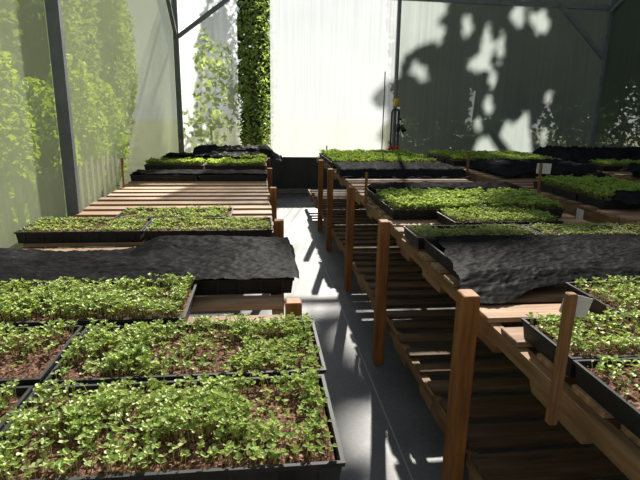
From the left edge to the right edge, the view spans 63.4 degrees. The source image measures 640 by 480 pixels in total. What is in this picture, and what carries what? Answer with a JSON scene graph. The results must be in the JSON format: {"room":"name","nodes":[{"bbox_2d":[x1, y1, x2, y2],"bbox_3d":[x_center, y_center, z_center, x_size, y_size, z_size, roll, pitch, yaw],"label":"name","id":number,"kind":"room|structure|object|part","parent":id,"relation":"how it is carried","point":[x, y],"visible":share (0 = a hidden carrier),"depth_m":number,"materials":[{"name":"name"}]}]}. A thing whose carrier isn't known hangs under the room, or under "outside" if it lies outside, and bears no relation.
{"room":"greenhouse","nodes":[
{"label":"greenhouse","id":0,"kind":"room"},
{"bbox_2d":[0,0,178,248],"bbox_3d":[-1.815,-1.109,3.149,0.001,3.750,12.220,-1,14,-7],"label":"wall","id":1,"kind":"structure","parent":0,"point":[120,53],"depth_m":4.29,"materials":[{"name":"white plastic"}]},
{"bbox_2d":[177,0,240,152],"bbox_3d":[-1.956,-3.085,8.975,1.100,3.247,0.001,-1,14,-7],"label":"wall","id":2,"kind":"structure","parent":0,"point":[214,40],"depth_m":9.03,"materials":[{"name":"white plastic"}]},
{"bbox_2d":[270,0,401,156],"bbox_3d":[0.279,-3.402,9.148,2.310,3.883,0.001,-1,14,-7],"label":"wall","id":3,"kind":"structure","parent":0,"point":[328,58],"depth_m":9.25,"materials":[{"name":"white plastic"}]},
{"bbox_2d":[373,195,394,209],"bbox_3d":[0.824,-0.313,4.250,0.721,0.066,0.341,-1,14,-7],"label":"tray","id":4,"kind":"object","parent":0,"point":[378,200],"depth_m":4.18,"materials":[{"name":"black plastic"}]},
{"bbox_2d":[189,197,636,479],"bbox_3d":[2.075,0.671,4.062,7.890,0.030,12.220,-1,14,-7],"label":"floor","id":5,"kind":"structure","parent":0,"point":[387,430],"depth_m":3.23,"materials":[{"name":"grey concrete"}]},
{"bbox_2d":[44,0,84,246],"bbox_3d":[-1.817,-1.225,3.607,0.085,3.750,0.070,-1,14,-7],"label":"trim","id":6,"kind":"structure","parent":5,"relation":"on","point":[53,9],"depth_m":3.65,"materials":[{"name":"grey metal"}]},
{"bbox_2d":[13,158,301,322],"bbox_3d":[-1.200,-0.109,5.044,1.532,0.900,8.679,-1,14,-7],"label":"slatted bench","id":7,"kind":"object","parent":5,"relation":"on","point":[248,198],"visible":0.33,"depth_m":4.23,"materials":[{"name":"brown wood"}]},
{"bbox_2d":[0,379,33,431],"bbox_3d":[-1.099,0.439,1.136,0.755,0.117,0.364,-1,14,-7],"label":"seedling tray","id":8,"kind":"object","parent":7,"relation":"on","point":[11,396],"visible":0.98,"depth_m":1.30,"materials":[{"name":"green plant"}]},
{"bbox_2d":[0,318,83,392],"bbox_3d":[-1.143,0.342,1.513,0.757,0.119,0.358,-1,14,-7],"label":"seedling tray","id":9,"kind":"object","parent":7,"relation":"on","point":[28,355],"visible":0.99,"depth_m":1.55,"materials":[{"name":"green plant"}]},
{"bbox_2d":[0,280,113,286],"bbox_3d":[-1.255,0.168,2.294,0.747,0.070,0.362,-1,14,-7],"label":"seedling tray","id":10,"kind":"object","parent":7,"relation":"on","point":[95,283],"visible":0.02,"depth_m":2.15,"materials":[{"name":"black plastic"}]},
{"bbox_2d":[14,216,153,243],"bbox_3d":[-1.421,-0.074,3.184,0.707,0.098,0.372,-1,14,-7],"label":"seedling tray","id":11,"kind":"object","parent":7,"relation":"on","point":[90,229],"visible":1,"depth_m":3.05,"materials":[{"name":"green plant"}]},
{"bbox_2d":[0,272,196,332],"bbox_3d":[-0.864,0.234,1.935,0.768,0.131,0.389,-1,14,-7],"label":"seedling tray","id":12,"kind":"object","parent":7,"relation":"on","point":[122,303],"visible":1,"depth_m":1.87,"materials":[{"name":"green plant"}]},
{"bbox_2d":[120,158,124,186],"bbox_3d":[-1.936,-0.663,5.088,0.030,0.290,0.020,-1,14,-7],"label":"marker","id":13,"kind":"object","parent":7,"relation":"on","point":[121,159],"visible":1,"depth_m":5.08,"materials":[{"name":"brown wood"}]},
{"bbox_2d":[0,235,298,284],"bbox_3d":[-0.904,0.090,2.492,1.582,0.083,0.822,-1,14,-7],"label":"cloth","id":14,"kind":"object","parent":7,"relation":"on","point":[207,256],"visible":0.94,"depth_m":2.38,"materials":[{"name":"black fabric"}]},
{"bbox_2d":[129,173,198,180],"bbox_3d":[-1.693,-0.707,5.727,0.712,0.070,0.362,-1,14,-7],"label":"seedling tray","id":15,"kind":"object","parent":7,"relation":"on","point":[134,176],"visible":0.79,"depth_m":5.57,"materials":[{"name":"black plastic"}]},
{"bbox_2d":[0,363,345,479],"bbox_3d":[-0.342,0.431,1.212,0.752,0.119,0.372,-1,14,-7],"label":"seedling tray","id":16,"kind":"object","parent":7,"relation":"on","point":[266,427],"visible":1,"depth_m":1.16,"materials":[{"name":"green plant"}]},
{"bbox_2d":[114,204,233,218],"bbox_3d":[-0.991,-0.171,3.594,0.757,0.097,0.352,-1,14,-7],"label":"seedling tray","id":17,"kind":"object","parent":7,"relation":"on","point":[210,212],"visible":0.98,"depth_m":3.59,"materials":[{"name":"green plant"}]},
{"bbox_2d":[144,157,205,169],"bbox_3d":[-1.786,-0.946,6.415,0.719,0.152,0.410,-1,14,-7],"label":"seedling tray","id":18,"kind":"object","parent":7,"relation":"on","point":[196,163],"visible":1,"depth_m":6.27,"materials":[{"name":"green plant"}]},
{"bbox_2d":[43,312,325,385],"bbox_3d":[-0.377,0.337,1.587,0.755,0.116,0.357,-1,14,-7],"label":"seedling tray","id":19,"kind":"object","parent":7,"relation":"on","point":[113,352],"visible":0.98,"depth_m":1.55,"materials":[{"name":"green plant"}]},
{"bbox_2d":[161,156,215,161],"bbox_3d":[-1.848,-1.130,7.275,0.746,0.124,0.385,-1,14,-7],"label":"seedling tray","id":20,"kind":"object","parent":7,"relation":"on","point":[171,157],"visible":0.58,"depth_m":7.19,"materials":[{"name":"green plant"}]},
{"bbox_2d":[132,169,268,174],"bbox_3d":[-1.311,-0.744,5.803,1.487,0.070,0.433,-1,14,-7],"label":"cloth","id":21,"kind":"object","parent":7,"relation":"on","point":[198,171],"visible":0.96,"depth_m":5.76,"materials":[{"name":"black fabric"}]},
{"bbox_2d":[119,277,294,294],"bbox_3d":[-0.500,0.161,2.371,0.744,0.070,0.362,-1,14,-7],"label":"seedling tray","id":22,"kind":"object","parent":7,"relation":"on","point":[221,286],"visible":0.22,"depth_m":2.22,"materials":[{"name":"black plastic"}]},
{"bbox_2d":[143,215,272,241],"bbox_3d":[-0.682,-0.082,3.264,0.762,0.097,0.372,-1,14,-7],"label":"seedling tray","id":23,"kind":"object","parent":7,"relation":"on","point":[249,226],"visible":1,"depth_m":3.17,"materials":[{"name":"green plant"}]},
{"bbox_2d":[199,173,267,180],"bbox_3d":[-0.963,-0.717,5.811,0.742,0.070,0.362,-1,14,-7],"label":"seedling tray","id":24,"kind":"object","parent":7,"relation":"on","point":[209,176],"visible":0.76,"depth_m":5.65,"materials":[{"name":"black plastic"}]},
{"bbox_2d":[204,157,266,169],"bbox_3d":[-1.046,-0.957,6.499,0.772,0.154,0.410,-1,14,-7],"label":"seedling tray","id":25,"kind":"object","parent":7,"relation":"on","point":[258,163],"visible":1,"depth_m":6.36,"materials":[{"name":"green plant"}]},
{"bbox_2d":[193,144,282,160],"bbox_3d":[-1.311,-1.415,8.368,1.403,0.227,0.825,-1,14,-7],"label":"cloth","id":26,"kind":"object","parent":7,"relation":"on","point":[265,149],"visible":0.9,"depth_m":8.12,"materials":[{"name":"black fabric"}]},
{"bbox_2d":[216,153,267,164],"bbox_3d":[-1.112,-1.154,7.361,0.729,0.152,0.420,-1,14,-7],"label":"seedling tray","id":27,"kind":"object","parent":7,"relation":"on","point":[263,155],"visible":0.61,"depth_m":7.23,"materials":[{"name":"green plant"}]},
{"bbox_2d":[163,151,266,161],"bbox_3d":[-1.471,-1.197,7.434,1.421,0.130,0.687,-1,14,-7],"label":"cloth","id":28,"kind":"object","parent":27,"relation":"on","point":[213,153],"visible":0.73,"depth_m":7.28,"materials":[{"name":"black fabric"}]},
{"bbox_3d":[-0.760,-0.747,7.593,0.060,0.900,0.070,-1,14,-7],"label":"post","id":29,"kind":"part","parent":7,"relation":"part of","materials":[{"name":"brown wood"}]},
{"bbox_3d":[-0.612,-0.428,6.342,0.060,0.900,0.070,-1,14,-7],"label":"post","id":30,"kind":"part","parent":7,"relation":"part of","materials":[{"name":"brown wood"}]},
{"bbox_3d":[-0.434,-0.043,4.830,0.060,0.900,0.070,-1,14,-7],"label":"post","id":31,"kind":"part","parent":7,"relation":"part of","materials":[{"name":"brown wood"}]},
{"bbox_3d":[-0.272,0.306,3.463,0.060,0.900,0.070,-1,14,-7],"label":"post","id":32,"kind":"part","parent":7,"relation":"part of","materials":[{"name":"brown wood"}]},
{"bbox_3d":[-0.106,0.664,2.058,0.060,0.900,0.060,-1,14,-7],"label":"post","id":33,"kind":"part","parent":7,"relation":"part of","materials":[{"name":"brown wood"}]},
{"bbox_2d":[171,0,183,152],"bbox_3d":[-2.446,-2.590,8.960,0.090,3.750,0.060,-1,14,-7],"label":"trim","id":34,"kind":"structure","parent":5,"relation":"on","point":[173,2],"depth_m":8.90,"materials":[{"name":"grey metal"}]},
{"bbox_2d":[166,0,177,37],"bbox_3d":[-2.366,-3.634,8.179,0.056,0.726,1.002,-1,14,-7],"label":"trim","id":35,"kind":"structure","parent":34,"relation":"attached to","point":[168,2],"depth_m":8.32,"materials":[{"name":"grey metal"}]},
{"bbox_2d":[177,0,229,38],"bbox_3d":[-1.874,-3.799,8.699,1.079,0.813,0.066,-1,14,-7],"label":"trim","id":36,"kind":"structure","parent":34,"relation":"attached to","point":[220,4],"depth_m":8.68,"materials":[{"name":"grey metal"}]},
{"bbox_2d":[270,157,346,188],"bbox_3d":[1.386,-1.200,9.850,7.890,0.736,0.060,-1,14,-7],"label":"baseboard","id":37,"kind":"structure","parent":5,"relation":"on","point":[292,172],"depth_m":9.60,"materials":[{"name":"black"}]},
{"bbox_2d":[277,189,346,196],"bbox_3d":[1.386,-0.906,9.884,7.890,0.150,0.020,-1,14,-7],"label":"trim","id":38,"kind":"structure","parent":5,"relation":"on","point":[280,192],"depth_m":9.66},
{"bbox_2d":[391,0,401,149],"bbox_3d":[1.372,-2.808,9.345,0.092,4.100,0.072,-1,14,-7],"label":"trim","id":39,"kind":"structure","parent":5,"relation":"on","point":[399,1],"depth_m":9.25,"materials":[{"name":"grey metal"}]},
{"bbox_2d":[402,0,610,10],"bbox_3d":[1.452,-4.207,9.008,7.710,0.130,0.070,-1,14,-7],"label":"trim","id":40,"kind":"structure","parent":39,"relation":"attached to","point":[482,2],"depth_m":9.23,"materials":[{"name":"grey metal"}]},
{"bbox_2d":[387,99,406,150],"bbox_3d":[1.404,-1.664,9.517,0.336,1.800,0.102,2,14,5],"label":"irrigation riser","id":41,"kind":"object","parent":5,"relation":"on","point":[396,101],"visible":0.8,"depth_m":9.40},
{"bbox_2d":[308,156,639,479],"bbox_3d":[0.991,-0.068,4.922,1.652,0.947,8.275,-1,14,-7],"label":"slatted bench","id":42,"kind":"object","parent":5,"relation":"on","point":[581,419],"visible":0.59,"depth_m":2.30,"materials":[{"name":"brown wood"}]},
{"bbox_3d":[0.006,-0.595,6.944,0.060,0.947,0.085,-1,14,-7],"label":"post","id":43,"kind":"part","parent":42,"relation":"part of","materials":[{"name":"brown wood"}]},
{"bbox_3d":[0.111,-0.342,5.950,0.060,0.947,0.085,-1,14,-7],"label":"post","id":44,"kind":"part","parent":42,"relation":"part of","materials":[{"name":"brown wood"}]},
{"bbox_2d":[319,148,365,158],"bbox_3d":[0.359,-1.379,8.269,0.752,0.148,0.409,-1,14,-7],"label":"seedling tray","id":45,"kind":"object","parent":42,"relation":"on","point":[334,149],"visible":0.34,"depth_m":8.25,"materials":[{"name":"green plant"}]},
{"bbox_2d":[322,151,371,161],"bbox_3d":[0.418,-1.270,7.849,0.761,0.145,0.406,-1,14,-7],"label":"seedling tray","id":46,"kind":"object","parent":42,"relation":"on","point":[344,153],"visible":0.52,"depth_m":7.79,"materials":[{"name":"green plant"}]},
{"bbox_3d":[0.263,-0.001,4.612,0.060,0.947,0.085,-1,14,-7],"label":"post","id":47,"kind":"part","parent":42,"relation":"part of","materials":[{"name":"brown wood"}]},
{"bbox_2d":[326,153,374,164],"bbox_3d":[0.455,-1.169,7.445,0.748,0.146,0.408,-1,14,-7],"label":"seedling tray","id":48,"kind":"object","parent":42,"relation":"on","point":[328,159],"visible":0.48,"depth_m":7.36,"materials":[{"name":"green plant"}]},
{"bbox_2d":[329,155,386,168],"bbox_3d":[0.505,-1.065,7.034,0.752,0.148,0.409,-1,14,-7],"label":"seedling tray","id":49,"kind":"object","parent":42,"relation":"on","point":[348,158],"visible":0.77,"depth_m":6.96,"materials":[{"name":"green plant"}]},
{"bbox_2d":[364,172,367,208],"bbox_3d":[0.393,-0.420,4.426,0.022,0.315,0.022,-1,14,-7],"label":"marker","id":50,"kind":"object","parent":42,"relation":"attached to","point":[366,173],"visible":1,"depth_m":4.42,"materials":[{"name":"brown wood"}]},
{"bbox_3d":[0.385,0.341,3.269,0.060,0.947,0.085,-1,14,-7],"label":"post","id":51,"kind":"part","parent":42,"relation":"part of","materials":[{"name":"brown wood"}]},
{"bbox_2d":[381,72,385,150],"bbox_3d":[1.043,-2.060,8.531,0.017,1.360,0.017,5,15,15],"label":"metal rod","id":52,"kind":"object","parent":42,"relation":"on","point":[385,72],"visible":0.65,"depth_m":8.51,"materials":[{"name":"grey metal"}]},
{"bbox_2d":[365,149,409,152],"bbox_3d":[1.089,-1.384,8.344,0.721,0.142,0.404,-1,14,-7],"label":"seedling tray","id":53,"kind":"object","parent":42,"relation":"on","point":[372,150],"visible":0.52,"depth_m":8.30,"materials":[{"name":"green plant"}]},
{"bbox_2d":[370,151,415,155],"bbox_3d":[1.126,-1.283,7.939,0.709,0.147,0.409,-1,14,-7],"label":"seedling tray","id":54,"kind":"object","parent":42,"relation":"on","point":[374,153],"visible":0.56,"depth_m":7.84,"materials":[{"name":"green plant"}]},
{"bbox_2d":[331,161,469,177],"bbox_3d":[0.949,-0.877,6.377,1.549,0.113,0.969,-1,14,-7],"label":"cloth","id":55,"kind":"object","parent":42,"relation":"on","point":[395,169],"visible":0.99,"depth_m":6.08,"materials":[{"name":"black fabric"}]},
{"bbox_2d":[376,153,426,160],"bbox_3d":[1.181,-1.179,7.529,0.720,0.148,0.410,-1,14,-7],"label":"seedling tray","id":56,"kind":"object","parent":42,"relation":"on","point":[388,154],"visible":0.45,"depth_m":7.51,"materials":[{"name":"green plant"}]},
{"bbox_2d":[367,188,446,200],"bbox_3d":[0.795,-0.403,4.598,0.726,0.070,0.347,-1,14,-7],"label":"seedling tray","id":57,"kind":"object","parent":42,"relation":"on","point":[370,191],"visible":0.13,"depth_m":4.66,"materials":[{"name":"black plastic"}]},
{"bbox_2d":[383,156,435,162],"bbox_3d":[1.235,-1.069,7.108,0.721,0.142,0.404,-1,14,-7],"label":"seedling tray","id":58,"kind":"object","parent":42,"relation":"on","point":[389,159],"visible":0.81,"depth_m":7.03,"materials":[{"name":"green plant"}]},
{"bbox_2d":[372,186,466,209],"bbox_3d":[0.831,-0.350,4.237,0.759,0.145,0.386,-1,14,-7],"label":"seedling tray","id":59,"kind":"object","parent":42,"relation":"on","point":[379,196],"visible":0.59,"depth_m":4.21,"materials":[{"name":"green plant"}]},
{"bbox_2d":[382,192,487,218],"bbox_3d":[0.853,-0.271,3.898,0.738,0.159,0.380,-1,14,-7],"label":"seedling tray","id":60,"kind":"object","parent":42,"relation":"on","point":[408,206],"visible":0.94,"depth_m":3.79,"materials":[{"name":"green plant"}]},
{"bbox_2d":[423,238,459,280],"bbox_3d":[0.789,0.097,2.622,0.367,0.070,0.605,-1,14,-7],"label":"seedling tray","id":61,"kind":"object","parent":42,"relation":"on","point":[433,247],"visible":0.21,"depth_m":2.70,"materials":[{"name":"black plastic"}]},
{"bbox_2d":[363,181,524,192],"bbox_3d":[1.131,-0.479,4.773,1.404,0.128,0.665,-1,14,-7],"label":"cloth","id":62,"kind":"object","parent":42,"relation":"on","point":[425,184],"visible":0.8,"depth_m":4.58,"materials":[{"name":"black fabric"}]},
{"bbox_3d":[0.545,0.655,2.039,0.060,0.947,0.085,-1,14,-7],"label":"post","id":63,"kind":"part","parent":42,"relation":"part of","materials":[{"name":"brown wood"}]},
{"bbox_2d":[403,223,538,248],"bbox_3d":[0.902,-0.035,3.094,0.754,0.097,0.308,-1,14,-7],"label":"seedling tray","id":64,"kind":"object","parent":42,"relation":"on","point":[415,235],"visible":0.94,"depth_m":3.06,"materials":[{"name":"green plant"}]},
{"bbox_2d":[435,206,563,224],"bbox_3d":[1.208,-0.152,3.539,0.739,0.115,0.386,-1,14,-7],"label":"seedling tray","id":65,"kind":"object","parent":42,"relation":"on","point":[469,216],"visible":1,"depth_m":3.47,"materials":[{"name":"green plant"}]},
{"bbox_2d":[463,186,542,197],"bbox_3d":[1.499,-0.360,4.312,0.633,0.148,0.379,-1,14,-7],"label":"seedling tray","id":66,"kind":"object","parent":42,"relation":"on","point":[477,192],"visible":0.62,"depth_m":4.26,"materials":[{"name":"green plant"}]},
{"bbox_2d":[473,192,564,217],"bbox_3d":[1.503,-0.271,3.967,0.596,0.145,0.383,-1,14,-7],"label":"seedling tray","id":67,"kind":"object","parent":42,"relation":"on","point":[538,202],"visible":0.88,"depth_m":3.88,"materials":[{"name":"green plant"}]},
{"bbox_2d":[435,233,639,303],"bbox_3d":[1.347,0.096,2.594,1.636,0.079,0.933,-1,14,-7],"label":"cloth","id":68,"kind":"object","parent":42,"relation":"on","point":[498,268],"visible":0.98,"depth_m":2.46,"materials":[{"name":"black fabric"}]},
{"bbox_2d":[545,292,592,424],"bbox_3d":[0.673,0.323,1.395,0.089,0.382,0.030,0,14,-7],"label":"marker","id":69,"kind":"object","parent":42,"relation":"attached to","point":[572,305],"visible":1,"depth_m":1.37,"materials":[{"name":"brown wood"}]},
{"bbox_2d":[521,307,639,377],"bbox_3d":[1.085,0.311,1.692,0.753,0.120,0.304,-1,14,-7],"label":"seedling tray","id":70,"kind":"object","parent":42,"relation":"on","point":[608,334],"visible":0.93,"depth_m":1.67,"materials":[{"name":"green plant"}]},
{"bbox_2d":[522,222,639,234],"bbox_3d":[1.658,-0.043,3.174,0.746,0.096,0.313,-1,14,-7],"label":"seedling tray","id":71,"kind":"object","parent":42,"relation":"on","point":[582,228],"visible":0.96,"depth_m":3.18,"materials":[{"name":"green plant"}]},
{"bbox_2d":[565,274,639,314],"bbox_3d":[1.413,0.226,2.060,0.735,0.114,0.337,-1,14,-7],"label":"seedling tray","id":72,"kind":"object","parent":42,"relation":"on","point":[613,294],"visible":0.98,"depth_m":2.04,"materials":[{"name":"green plant"}]},
{"bbox_2d":[573,354,639,438],"bbox_3d":[1.124,0.391,1.372,0.758,0.122,0.349,-1,14,-7],"label":"seedling tray","id":73,"kind":"object","parent":42,"relation":"on","point":[612,382],"visible":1,"depth_m":1.40,"materials":[{"name":"black plastic"}]},
{"bbox_2d":[421,154,639,225],"bbox_3d":[2.655,-0.265,5.938,1.605,0.881,6.560,-1,14,-7],"label":"slatted bench","id":74,"kind":"object","parent":5,"relation":"on","point":[592,214],"visible":0.24,"depth_m":4.32,"materials":[{"name":"brown wood"}]},
{"bbox_2d":[427,149,478,158],"bbox_3d":[2.054,-1.313,7.959,0.752,0.144,0.407,-1,14,-7],"label":"seedling tray","id":75,"kind":"object","parent":74,"relation":"on","point":[433,153],"visible":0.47,"depth_m":7.91,"materials":[{"name":"green plant"}]},
{"bbox_2d":[435,151,484,162],"bbox_3d":[2.089,-1.216,7.572,0.739,0.146,0.410,-1,14,-7],"label":"seedling tray","id":76,"kind":"object","parent":74,"relation":"on","point":[441,158],"visible":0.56,"depth_m":7.50,"materials":[{"name":"green plant"}]},
{"bbox_2d":[436,156,445,162],"bbox_3d":[2.095,-1.176,7.577,0.712,0.066,0.366,-1,14,-7],"label":"tray","id":77,"kind":"object","parent":76,"relation":"on","point":[438,158],"depth_m":7.50,"materials":[{"name":"black plastic"}]},
{"bbox_2d":[465,151,469,179],"bbox_3d":[1.833,-0.906,6.426,0.028,0.380,0.028,-1,14,-7],"label":"marker","id":78,"kind":"object","parent":74,"relation":"attached to","point":[468,153],"visible":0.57,"depth_m":6.40,"materials":[{"name":"brown wood"}]},
{"bbox_2d":[445,153,504,165],"bbox_3d":[2.138,-1.116,7.178,0.743,0.148,0.410,-1,14,-7],"label":"seedling tray","id":79,"kind":"object","parent":74,"relation":"on","point":[455,160],"visible":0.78,"depth_m":7.08,"materials":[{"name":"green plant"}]},
{"bbox_2d":[478,150,519,153],"bbox_3d":[2.758,-1.326,8.049,0.700,0.147,0.410,-1,14,-7],"label":"seedling tray","id":80,"kind":"object","parent":74,"relation":"on","point":[483,151],"visible":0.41,"depth_m":7.96,"materials":[{"name":"green plant"}]},
{"bbox_2d":[485,151,534,155],"bbox_3d":[2.813,-1.227,7.655,0.704,0.149,0.410,-1,14,-7],"label":"seedling tray","id":81,"kind":"object","parent":74,"relation":"on","point":[498,152],"visible":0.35,"depth_m":7.67,"materials":[{"name":"green plant"}]},
{"bbox_2d":[500,154,552,159],"bbox_3d":[2.863,-1.121,7.252,0.711,0.142,0.405,-1,14,-7],"label":"seedling tray","id":82,"kind":"object","parent":74,"relation":"on","point":[512,156],"visible":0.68,"depth_m":7.17,"materials":[{"name":"green plant"}]},
{"bbox_2d":[463,158,614,177],"bbox_3d":[2.631,-0.905,6.381,1.374,0.122,1.250,-1,14,-7],"label":"cloth","id":83,"kind":"object","parent":74,"relation":"on","point":[506,167],"visible":0.9,"depth_m":6.23,"materials":[{"name":"black fabric"}]},
{"bbox_2d":[536,163,551,192],"bbox_3d":[2.057,-0.533,4.782,0.144,0.350,0.022,-1,14,-7],"label":"marker","id":84,"kind":"object","parent":74,"relation":"attached to","point":[542,168],"visible":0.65,"depth_m":4.76,"materials":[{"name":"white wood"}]},
{"bbox_2d":[514,172,576,177],"bbox_3d":[2.542,-0.774,6.008,0.742,0.070,0.372,-1,14,-7],"label":"seedling tray","id":85,"kind":"object","parent":74,"relation":"on","point":[526,174],"visible":0.34,"depth_m":5.82,"materials":[{"name":"black plastic"}]},
{"bbox_2d":[533,174,622,193],"bbox_3d":[2.465,-0.535,4.907,0.772,0.146,0.399,-1,14,-7],"label":"seedling tray","id":86,"kind":"object","parent":74,"relation":"on","point":[550,181],"visible":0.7,"depth_m":4.85,"materials":[{"name":"green plant"}]},
{"bbox_2d":[533,182,553,193],"bbox_3d":[2.459,-0.498,4.921,0.732,0.066,0.356,-1,14,-7],"label":"tray","id":87,"kind":"object","parent":86,"relation":"on","point":[544,186],"depth_m":4.85,"materials":[{"name":"black plastic"}]},
{"bbox_2d":[576,208,583,219],"bbox_3d":[2.110,-0.206,4.206,0.003,0.090,0.090,-1,14,-7],"label":"paper tag","id":88,"kind":"object","parent":74,"relation":"attached to","point":[579,215],"visible":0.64,"depth_m":4.21,"materials":[{"name":"white paper"}]},
{"bbox_2d":[552,179,639,200],"bbox_3d":[2.491,-0.449,4.559,0.755,0.149,0.400,-1,14,-7],"label":"seedling tray","id":89,"kind":"object","parent":74,"relation":"on","point":[570,192],"visible":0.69,"depth_m":4.52,"materials":[{"name":"green plant"}]},
{"bbox_2d":[553,187,577,200],"bbox_3d":[2.491,-0.407,4.563,0.732,0.066,0.356,-1,14,-7],"label":"tray","id":90,"kind":"object","parent":89,"relation":"on","point":[570,193],"depth_m":4.52,"materials":[{"name":"black plastic"}]},
{"bbox_2d":[577,185,639,208],"bbox_3d":[2.527,-0.356,4.202,0.758,0.145,0.399,-1,14,-7],"label":"seedling tray","id":91,"kind":"object","parent":74,"relation":"on","point":[597,198],"visible":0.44,"depth_m":4.11,"materials":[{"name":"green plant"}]},
{"bbox_2d":[605,190,639,204],"bbox_3d":[2.456,-0.337,3.993,0.416,0.092,0.319,-1,14,-7],"label":"cloth","id":92,"kind":"object","parent":91,"relation":"on","point":[627,197],"visible":0.94,"depth_m":3.91,"materials":[{"name":"black fabric"}]},
{"bbox_2d":[537,155,639,182],"bbox_3d":[4.484,-0.530,7.141,1.790,0.861,4.790,-1,14,-7],"label":"slatted bench","id":93,"kind":"object","parent":5,"relation":"on","point":[627,175],"visible":0.13,"depth_m":6.54,"materials":[{"name":"brown wood"}]},
{"bbox_2d":[532,145,639,163],"bbox_3d":[4.294,-1.298,7.835,1.872,0.234,1.070,-1,14,-7],"label":"cloth","id":94,"kind":"object","parent":93,"relation":"on","point":[576,154],"visible":0.98,"depth_m":7.45,"materials":[{"name":"black fabric"}]},
{"bbox_2d":[586,158,639,170],"bbox_3d":[4.070,-1.020,7.004,0.772,0.145,0.408,-1,14,-7],"label":"seedling tray","id":95,"kind":"object","parent":93,"relation":"on","point":[599,164],"visible":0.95,"depth_m":6.89,"materials":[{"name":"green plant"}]},
{"bbox_2d":[632,171,639,177],"bbox_3d":[4.167,-0.792,6.147,0.742,0.126,0.380,-1,14,-7],"label":"seedling tray","id":96,"kind":"object","parent":93,"relation":"on","point":[635,173],"visible":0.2,"depth_m":6.21,"materials":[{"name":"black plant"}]},
{"bbox_2d":[619,163,639,172],"bbox_3d":[4.537,-0.855,6.204,1.674,0.131,0.661,-1,14,-7],"label":"cloth","id":97,"kind":"object","parent":96,"relation":"on","point":[631,167],"visible":1,"depth_m":6.23,"materials":[{"name":"black fabric"}]},
{"bbox_2d":[589,0,614,147],"bbox_3d":[5.287,-2.693,9.847,0.080,3.750,0.060,-1,14,-7],"label":"trim","id":98,"kind":"structure","parent":5,"relation":"on","point":[611,2],"depth_m":9.73,"materials":[{"name":"grey metal"}]},
{"bbox_2d":[559,3,604,58],"bbox_3d":[4.791,-3.815,9.482,1.024,0.939,0.066,-1,14,-7],"label":"trim","id":99,"kind":"structure","parent":98,"relation":"attached to","point":[562,8],"depth_m":9.46,"materials":[{"name":"grey metal"}]},
{"bbox_2d":[395,0,608,154],"bbox_3d":[3.380,-3.456,9.511,3.945,3.864,0.001,-1,14,-7],"label":"wall","id":100,"kind":"structure","parent":0,"point":[475,77],"depth_m":9.61,"materials":[{"name":"white plastic"}]},
{"bbox_2d":[594,0,639,174],"bbox_3d":[6.022,-1.213,4.048,0.001,3.750,12.220,-1,14,-7],"label":"wall","id":101,"kind":"structure","parent":0,"point":[618,124],"depth_m":9.26,"materials":[{"name":"white plastic"}]},
{"bbox_2d":[610,0,625,12],"bbox_3d":[5.378,-4.304,8.782,0.060,0.654,1.227,-1,14,-7],"label":"trim","id":102,"kind":"structure","parent":101,"relation":"attached to","point":[619,3],"depth_m":9.25,"materials":[{"name":"grey metal"}]},
{"label":"outside","id":103,"kind":"structure","parent":0,"visible":0},
{"bbox_2d":[196,121,337,147],"bbox_3d":[0.764,-5.262,27.833,52.000,0.170,84.000,-1,14,-7],"label":"ground","id":104,"kind":"structure","parent":103,"point":[239,121],"depth_m":38.59,"materials":[{"name":"green plant"}]},
{"bbox_2d":[181,53,241,130],"bbox_3d":[-2.429,-2.909,11.323,1.479,3.277,1.084,-1,14,-7],"label":"leafy shrub","id":105,"kind":"object","parent":104,"relation":"on","point":[195,54],"visible":0.11,"depth_m":11.11,"materials":[{"name":"green plant"}]},
{"bbox_2d":[236,0,270,146],"bbox_3d":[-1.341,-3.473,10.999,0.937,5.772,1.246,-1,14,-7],"label":"leafy tree","id":106,"kind":"object","parent":104,"relation":"on","point":[251,97],"visible":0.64,"depth_m":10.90,"materials":[{"name":"green plant"}]}
]}

